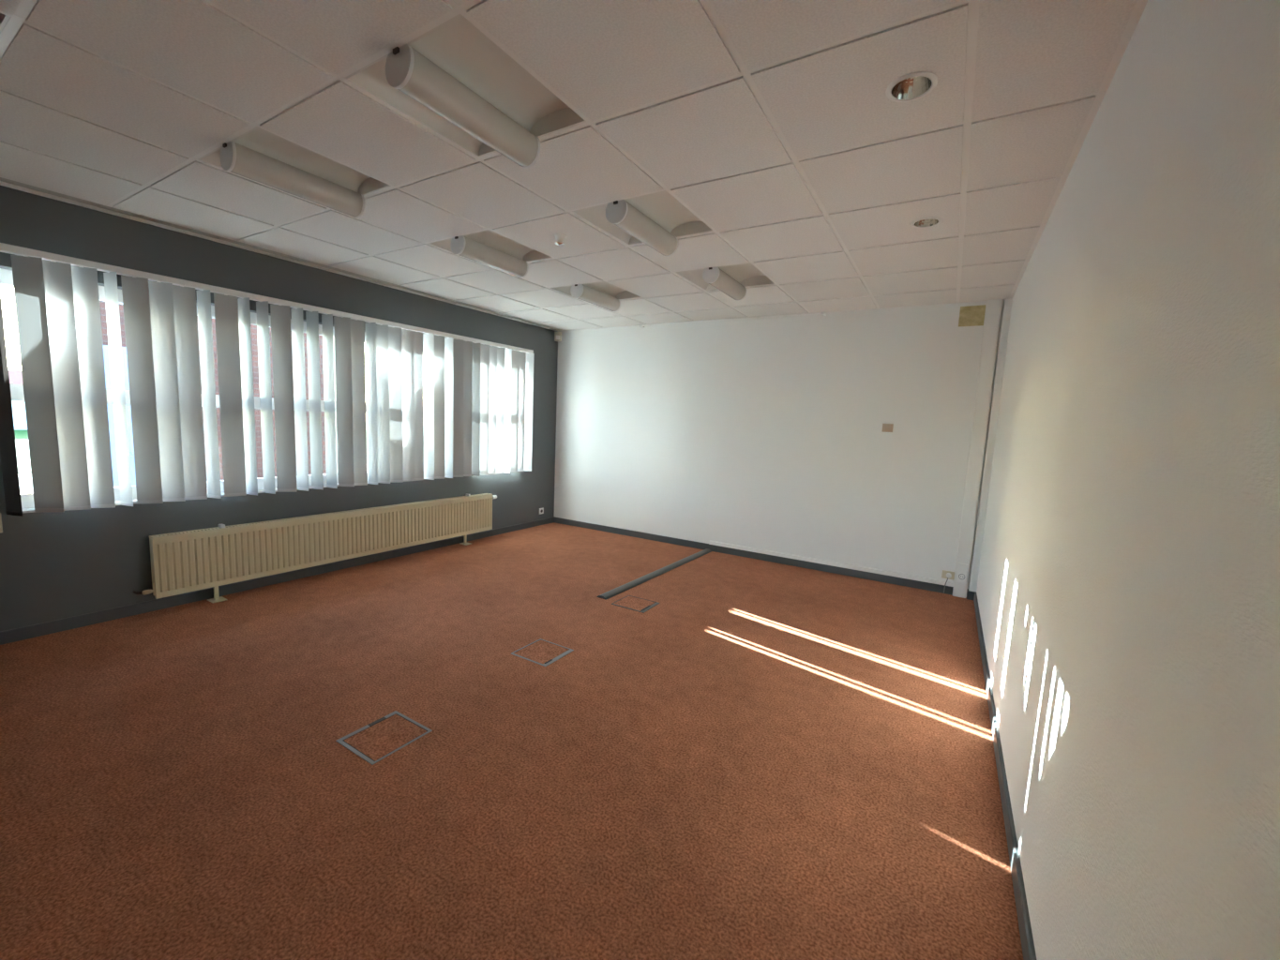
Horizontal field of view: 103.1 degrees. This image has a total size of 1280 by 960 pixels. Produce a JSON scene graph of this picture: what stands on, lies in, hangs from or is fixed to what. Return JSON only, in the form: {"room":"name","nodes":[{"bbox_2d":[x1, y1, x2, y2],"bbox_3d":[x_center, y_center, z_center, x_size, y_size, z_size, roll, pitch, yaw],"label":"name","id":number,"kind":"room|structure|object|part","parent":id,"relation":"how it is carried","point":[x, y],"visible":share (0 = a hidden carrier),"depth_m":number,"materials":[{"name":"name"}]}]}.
{"room":"empty office room","nodes":[
{"label":"empty office room","id":0,"kind":"room"},
{"bbox_2d":[0,185,557,632],"bbox_3d":[-3.185,-0.515,3.401,0.250,2.970,7.660,6,8,31],"label":"wall","id":1,"kind":"structure","parent":0,"point":[54,565],"depth_m":3.35,"materials":[{"name":"grey paint"}]},
{"bbox_2d":[0,512,2,532],"bbox_3d":[-3.508,0.237,2.744,0.017,0.110,0.084,6,8,31],"label":"switch box","id":2,"kind":"object","parent":1,"relation":"attached to","point":[1,526],"visible":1,"depth_m":2.77,"materials":[{"name":"beige plastic"}]},
{"bbox_2d":[0,268,366,512],"bbox_3d":[-2.766,-0.591,4.003,0.174,1.333,2.910,6,8,31],"label":"window","id":3,"kind":"structure","parent":1,"relation":"in","point":[6,276],"depth_m":3.24,"materials":[{"name":"white"}]},
{"bbox_3d":[-2.765,0.068,4.061,0.104,0.012,2.910,6,8,31],"label":"sill","id":4,"kind":"part","parent":3,"relation":"part of","materials":[{"name":"white"}]},
{"bbox_2d":[0,242,534,516],"bbox_3d":[-2.388,-0.664,4.320,0.127,1.432,4.175,6,8,31],"label":"vertical blind","id":5,"kind":"object","parent":3,"relation":"attached to","point":[470,413],"visible":1,"depth_m":3.51,"materials":[{"name":"white fabric"}]},
{"bbox_2d":[0,516,554,645],"bbox_3d":[-3.131,0.816,3.488,0.012,0.072,7.660,6,8,31],"label":"baseboard","id":6,"kind":"structure","parent":1,"relation":"attached to","point":[84,620],"depth_m":3.67,"materials":[{"name":"grey"}]},
{"bbox_2d":[0,177,562,330],"bbox_3d":[-2.974,-1.621,3.173,0.130,0.020,7.660,6,8,31],"label":"trim","id":7,"kind":"structure","parent":1,"relation":"attached to","point":[2,179],"depth_m":3.46,"materials":[{"name":"grey metal"}]},
{"bbox_2d":[133,493,496,602],"bbox_3d":[-2.416,0.499,4.497,0.133,0.531,3.003,6,8,31],"label":"radiator","id":8,"kind":"object","parent":1,"relation":"attached to","point":[195,560],"visible":1,"depth_m":3.98,"materials":[{"name":"beige metal"}]},
{"bbox_3d":[-2.981,0.845,3.587,0.099,0.005,0.084,6,8,31],"label":"plate","id":9,"kind":"part","parent":8,"relation":"part of","materials":[{"name":"beige metal"}]},
{"bbox_2d":[149,493,492,539],"bbox_3d":[-2.405,0.262,4.461,0.078,0.012,2.817,6,8,31],"label":"grille","id":10,"kind":"object","parent":8,"relation":"attached to","point":[221,529],"depth_m":4.05,"materials":[{"name":"beige metal"}]},
{"bbox_2d":[539,507,543,514],"bbox_3d":[-1.264,0.398,6.520,0.011,0.080,0.080,6,8,31],"label":"wall socket","id":11,"kind":"object","parent":1,"relation":"attached to","point":[541,510],"visible":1,"depth_m":6.51,"materials":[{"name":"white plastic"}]},
{"bbox_2d":[554,331,561,341],"bbox_3d":[-1.037,-1.814,6.430,0.062,0.115,0.075,6,8,31],"label":"detector","id":12,"kind":"object","parent":1,"relation":"attached to","point":[557,335],"visible":1,"depth_m":6.42,"materials":[{"name":"beige plastic"}]},
{"bbox_2d":[0,522,1023,959],"bbox_3d":[-1.129,1.138,2.307,4.740,0.120,7.680,6,8,31],"label":"floor","id":13,"kind":"structure","parent":0,"point":[762,760],"depth_m":1.98,"materials":[{"name":"carpet"}]},
{"bbox_2d":[335,710,432,765],"bbox_3d":[-1.089,1.092,2.174,0.259,0.006,0.270,6,8,31],"label":"floor outlet","id":14,"kind":"object","parent":13,"relation":"on","point":[374,742],"visible":1,"depth_m":2.16,"materials":[{"name":"brown carpet"}]},
{"bbox_2d":[511,638,573,666],"bbox_3d":[-0.576,1.017,3.011,0.268,0.006,0.252,6,8,31],"label":"floor outlet","id":15,"kind":"object","parent":13,"relation":"on","point":[543,653],"visible":1,"depth_m":3.00,"materials":[{"name":"brown carpet"}]},
{"bbox_2d":[611,595,660,613],"bbox_3d":[-0.033,0.940,3.873,0.284,0.006,0.245,6,8,31],"label":"floor outlet","id":16,"kind":"object","parent":13,"relation":"on","point":[629,602],"visible":1,"depth_m":3.87,"materials":[{"name":"grey"}]},
{"bbox_2d":[597,548,711,600],"bbox_3d":[0.226,0.839,4.773,0.090,0.022,1.952,7,8,32],"label":"cable cover","id":17,"kind":"object","parent":13,"relation":"on","point":[612,593],"visible":1,"depth_m":4.54,"materials":[{"name":"grey plastic"}]},
{"bbox_2d":[0,0,1137,330],"bbox_3d":[-0.976,-1.378,1.971,4.534,0.018,7.626,6,8,31],"label":"ceiling","id":18,"kind":"structure","parent":0,"point":[606,58],"depth_m":1.97,"materials":[{"name":"tile"}]},
{"bbox_2d":[0,12,10,33],"bbox_3d":[-2.237,-1.360,1.394,0.576,0.204,0.584,6,8,31],"label":"ceiling light","id":19,"kind":"object","parent":18,"relation":"attached to","point":[4,19],"visible":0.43,"depth_m":1.51,"materials":[{"name":"grey"}]},
{"bbox_2d":[197,126,391,218],"bbox_3d":[-1.617,-1.451,2.410,0.576,0.204,0.584,6,8,31],"label":"ceiling light","id":20,"kind":"object","parent":18,"relation":"attached to","point":[262,156],"visible":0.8,"depth_m":2.36,"materials":[{"name":"grey"}]},
{"bbox_3d":[-1.762,-1.482,2.164,0.576,0.098,0.008,6,8,31],"label":"plate","id":21,"kind":"part","parent":20,"relation":"part of","materials":[{"name":"white metal"}]},
{"bbox_2d":[230,142,362,217],"bbox_3d":[-1.619,-1.405,2.416,0.124,0.106,0.544,6,8,31],"label":"diffuser","id":22,"kind":"object","parent":20,"relation":"attached to","point":[248,162],"depth_m":2.36,"materials":[{"name":"grey"}]},
{"bbox_3d":[-1.468,-1.525,2.644,0.576,0.098,0.008,6,8,31],"label":"plate","id":23,"kind":"part","parent":20,"relation":"part of","materials":[{"name":"white metal"}]},
{"bbox_2d":[345,14,586,168],"bbox_3d":[-0.593,-1.335,1.796,0.576,0.204,0.584,6,8,31],"label":"ceiling light","id":24,"kind":"object","parent":18,"relation":"attached to","point":[451,78],"visible":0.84,"depth_m":1.75,"materials":[{"name":"white metal"}]},
{"bbox_3d":[-0.738,-1.366,1.549,0.576,0.098,0.008,6,8,31],"label":"plate","id":25,"kind":"part","parent":24,"relation":"part of","materials":[{"name":"white metal"}]},
{"bbox_2d":[397,46,538,166],"bbox_3d":[-0.595,-1.288,1.801,0.124,0.106,0.544,6,8,31],"label":"diffuser","id":26,"kind":"object","parent":24,"relation":"attached to","point":[420,79],"depth_m":1.72,"materials":[{"name":"grey"}]},
{"bbox_3d":[-0.444,-1.409,2.030,0.576,0.098,0.008,6,8,31],"label":"plate","id":27,"kind":"part","parent":24,"relation":"part of","materials":[{"name":"white metal"}]},
{"bbox_2d":[428,229,551,277],"bbox_3d":[-0.997,-1.542,3.426,0.576,0.204,0.584,6,8,31],"label":"ceiling light","id":28,"kind":"object","parent":18,"relation":"attached to","point":[489,248],"visible":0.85,"depth_m":3.40,"materials":[{"name":"grey"}]},
{"bbox_2d":[459,236,527,277],"bbox_3d":[-0.999,-1.496,3.432,0.124,0.106,0.544,6,8,31],"label":"diffuser","id":29,"kind":"object","parent":28,"relation":"attached to","point":[472,248],"depth_m":3.38,"materials":[{"name":"grey plastic"}]},
{"bbox_3d":[-0.848,-1.616,3.660,0.576,0.098,0.008,6,8,31],"label":"plate","id":30,"kind":"part","parent":28,"relation":"part of","materials":[{"name":"white metal"}]},
{"bbox_2d":[0,0,1096,327],"bbox_3d":[-0.974,-1.384,1.974,4.582,0.020,7.660,6,8,31],"label":"ceiling grid","id":31,"kind":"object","parent":18,"relation":"attached to","point":[15,22],"depth_m":1.89,"materials":[{"name":"white metal"}]},
{"bbox_2d":[554,232,565,245],"bbox_3d":[-0.484,-1.446,3.065,0.072,0.057,0.072,6,8,31],"label":"ceiling sensor","id":32,"kind":"object","parent":18,"relation":"attached to","point":[559,237],"visible":1,"depth_m":3.05,"materials":[{"name":"white plastic"}]},
{"bbox_2d":[552,281,640,312],"bbox_3d":[-0.377,-1.633,4.442,0.576,0.204,0.584,6,8,31],"label":"ceiling light","id":33,"kind":"object","parent":18,"relation":"attached to","point":[605,294],"visible":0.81,"depth_m":4.44,"materials":[{"name":"grey plastic"}]},
{"bbox_2d":[577,284,619,311],"bbox_3d":[-0.379,-1.587,4.448,0.124,0.106,0.544,6,8,31],"label":"diffuser","id":34,"kind":"object","parent":33,"relation":"attached to","point":[586,293],"depth_m":4.40,"materials":[{"name":"grey plastic"}]},
{"bbox_3d":[-0.228,-1.707,4.677,0.576,0.098,0.008,6,8,31],"label":"plate","id":35,"kind":"part","parent":33,"relation":"part of","materials":[{"name":"white metal"}]},
{"bbox_2d":[572,190,713,256],"bbox_3d":[0.027,-1.426,2.812,0.576,0.204,0.584,6,8,31],"label":"ceiling light","id":36,"kind":"object","parent":18,"relation":"attached to","point":[656,219],"visible":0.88,"depth_m":2.81,"materials":[{"name":"grey metal"}]},
{"bbox_3d":[-0.117,-1.457,2.565,0.576,0.098,0.008,6,8,31],"label":"plate","id":37,"kind":"part","parent":36,"relation":"part of","materials":[{"name":"white metal"}]},
{"bbox_2d":[614,200,677,255],"bbox_3d":[0.025,-1.379,2.817,0.124,0.106,0.544,6,8,31],"label":"diffuser","id":38,"kind":"object","parent":36,"relation":"attached to","point":[627,218],"depth_m":2.74,"materials":[{"name":"grey plastic"}]},
{"bbox_3d":[0.176,-1.500,3.046,0.576,0.098,0.008,6,8,31],"label":"plate","id":39,"kind":"part","parent":36,"relation":"part of","materials":[{"name":"white metal"}]},
{"bbox_2d":[676,262,774,301],"bbox_3d":[0.647,-1.517,3.828,0.576,0.204,0.584,6,8,31],"label":"ceiling light","id":40,"kind":"object","parent":18,"relation":"attached to","point":[732,280],"visible":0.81,"depth_m":3.87,"materials":[{"name":"grey metal"}]},
{"bbox_2d":[708,268,745,300],"bbox_3d":[0.645,-1.470,3.833,0.124,0.106,0.544,6,8,31],"label":"diffuser","id":41,"kind":"object","parent":40,"relation":"attached to","point":[718,278],"depth_m":3.75,"materials":[{"name":"grey plastic"}]},
{"bbox_3d":[0.796,-1.591,4.062,0.576,0.098,0.008,6,8,31],"label":"plate","id":42,"kind":"part","parent":40,"relation":"part of","materials":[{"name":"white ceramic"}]},
{"bbox_2d":[639,311,826,328],"bbox_3d":[0.872,-1.657,5.284,2.025,0.026,0.067,6,8,31],"label":"rail","id":43,"kind":"object","parent":18,"relation":"attached to","point":[822,313],"visible":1,"depth_m":5.17,"materials":[{"name":"white plastic"}]},
{"bbox_2d":[885,71,937,102],"bbox_3d":[0.862,-1.286,1.609,0.148,0.092,0.148,6,8,31],"label":"recessed light","id":44,"kind":"object","parent":18,"relation":"in","point":[911,86],"visible":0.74,"depth_m":1.64,"materials":[{"name":"white plastic"}]},
{"bbox_2d":[910,216,942,227],"bbox_3d":[1.489,-1.378,2.637,0.148,0.092,0.148,6,8,31],"label":"recessed light","id":45,"kind":"object","parent":18,"relation":"in","point":[929,221],"visible":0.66,"depth_m":2.67,"materials":[{"name":"white plastic"}]},
{"bbox_2d":[553,300,1004,592],"bbox_3d":[0.948,-0.578,5.491,5.150,2.970,0.200,6,8,31],"label":"wall","id":46,"kind":"structure","parent":0,"point":[761,433],"depth_m":5.08,"materials":[{"name":"white paint"}]},
{"bbox_2d":[553,516,953,595],"bbox_3d":[0.786,0.743,5.584,4.535,0.072,0.012,6,8,31],"label":"baseboard","id":47,"kind":"structure","parent":46,"relation":"attached to","point":[932,587],"depth_m":5.24,"materials":[{"name":"grey"}]},
{"bbox_2d":[708,541,953,587],"bbox_3d":[1.742,0.796,4.999,2.291,0.039,0.022,6,8,31],"label":"cable trunking","id":48,"kind":"object","parent":46,"relation":"attached to","point":[758,550],"visible":0.98,"depth_m":4.89,"materials":[{"name":"white plastic"}]},
{"bbox_2d":[881,423,893,432],"bbox_3d":[2.234,-0.470,4.589,0.088,0.074,0.016,6,8,31],"label":"light switch","id":49,"kind":"object","parent":46,"relation":"attached to","point":[886,428],"visible":1,"depth_m":4.58,"materials":[{"name":"beige plastic"}]},
{"bbox_2d":[941,570,954,593],"bbox_3d":[2.676,0.893,4.428,0.094,0.198,0.039,6,8,31],"label":"wall socket","id":50,"kind":"object","parent":46,"relation":"attached to","point":[948,575],"visible":1,"depth_m":4.42,"materials":[{"name":"beige plastic"}]},
{"bbox_3d":[2.686,0.828,4.432,0.094,0.068,0.012,6,8,31],"label":"plate","id":51,"kind":"part","parent":50,"relation":"part of","materials":[{"name":"beige plastic"}]},
{"bbox_2d":[958,304,985,326],"bbox_3d":[2.744,-1.357,4.206,0.178,0.162,0.003,6,8,31],"label":"wall patch","id":52,"kind":"structure","parent":46,"relation":"attached to","point":[971,315],"depth_m":4.20,"materials":[{"name":"paper"}]},
{"bbox_2d":[952,299,1002,598],"bbox_3d":[2.803,-0.224,4.237,0.100,2.470,0.062,6,8,31],"label":"column","id":53,"kind":"structure","parent":46,"relation":"attached to","point":[993,310],"depth_m":4.21,"materials":[{"name":"white paint"}]},
{"bbox_3d":[2.745,0.795,4.334,0.086,0.168,0.008,6,8,31],"label":"socket plate","id":54,"kind":"part","parent":53,"relation":"part of","materials":[{"name":"white plastic"}]},
{"bbox_2d":[976,0,1279,959],"bbox_3d":[0.967,-0.031,0.794,0.200,2.970,7.860,6,8,31],"label":"wall","id":55,"kind":"structure","parent":0,"point":[1128,589],"depth_m":0.91,"materials":[{"name":"white paint"}]},
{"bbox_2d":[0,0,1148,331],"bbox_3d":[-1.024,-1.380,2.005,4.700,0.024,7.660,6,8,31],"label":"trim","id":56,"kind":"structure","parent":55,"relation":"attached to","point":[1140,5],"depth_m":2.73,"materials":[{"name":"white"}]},
{"bbox_2d":[966,588,976,600],"bbox_3d":[2.823,0.978,4.331,0.060,0.072,0.064,6,8,31],"label":"baseboard","id":57,"kind":"structure","parent":55,"relation":"attached to","point":[970,594],"depth_m":4.31,"materials":[{"name":"grey"}]},
{"bbox_2d":[968,298,1012,591],"bbox_3d":[2.883,-0.251,4.191,0.052,2.406,0.052,6,8,31],"label":"trim","id":58,"kind":"structure","parent":55,"relation":"attached to","point":[1007,304],"depth_m":4.16,"materials":[{"name":"white painted wood"}]},
{"bbox_2d":[973,592,1036,959],"bbox_3d":[0.853,1.273,1.059,0.013,0.072,7.595,6,8,31],"label":"baseboard","id":59,"kind":"structure","parent":55,"relation":"attached to","point":[1023,917],"depth_m":1.77,"materials":[{"name":"grey paint"}]},
{"label":"outside","id":60,"kind":"structure","parent":0,"visible":0},
{"bbox_2d":[18,472,32,492],"bbox_3d":[-6.878,0.372,10.106,12.750,0.200,38.000,6,8,31],"label":"ground","id":61,"kind":"structure","parent":60,"point":[25,479],"depth_m":10.05,"materials":[{"name":"white"}]},
{"bbox_2d":[99,301,326,486],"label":"window","id":62,"kind":"structure","parent":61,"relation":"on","point":[253,328],"depth_m":6.91,"materials":[{"name":"glass"}]},
{"bbox_3d":[-6.467,-0.431,6.117,0.030,2.350,0.620,9,9,42],"label":"door","id":63,"kind":"part","parent":62,"relation":"part of","materials":[{"name":"paint"}]},
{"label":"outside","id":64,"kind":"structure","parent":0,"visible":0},
{"bbox_2d":[14,429,367,473],"bbox_3d":[-29.777,-2.914,29.661,47.000,0.220,100.000,6,8,31],"label":"lawn","id":65,"kind":"structure","parent":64,"point":[21,435],"depth_m":15.55,"materials":[{"name":"green plant"}]},
{"bbox_2d":[8,370,27,429],"bbox_3d":[-31.174,-4.358,28.034,6.800,2.900,18.600,6,8,31],"label":"garage","id":66,"kind":"structure","parent":65,"relation":"on","point":[15,376],"depth_m":24.57,"materials":[{"name":"beige"}]},
{"bbox_3d":[-29.678,-3.145,24.880,0.060,1.350,2.200,6,8,31],"label":"door","id":67,"kind":"part","parent":66,"relation":"part of","materials":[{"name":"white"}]}
]}

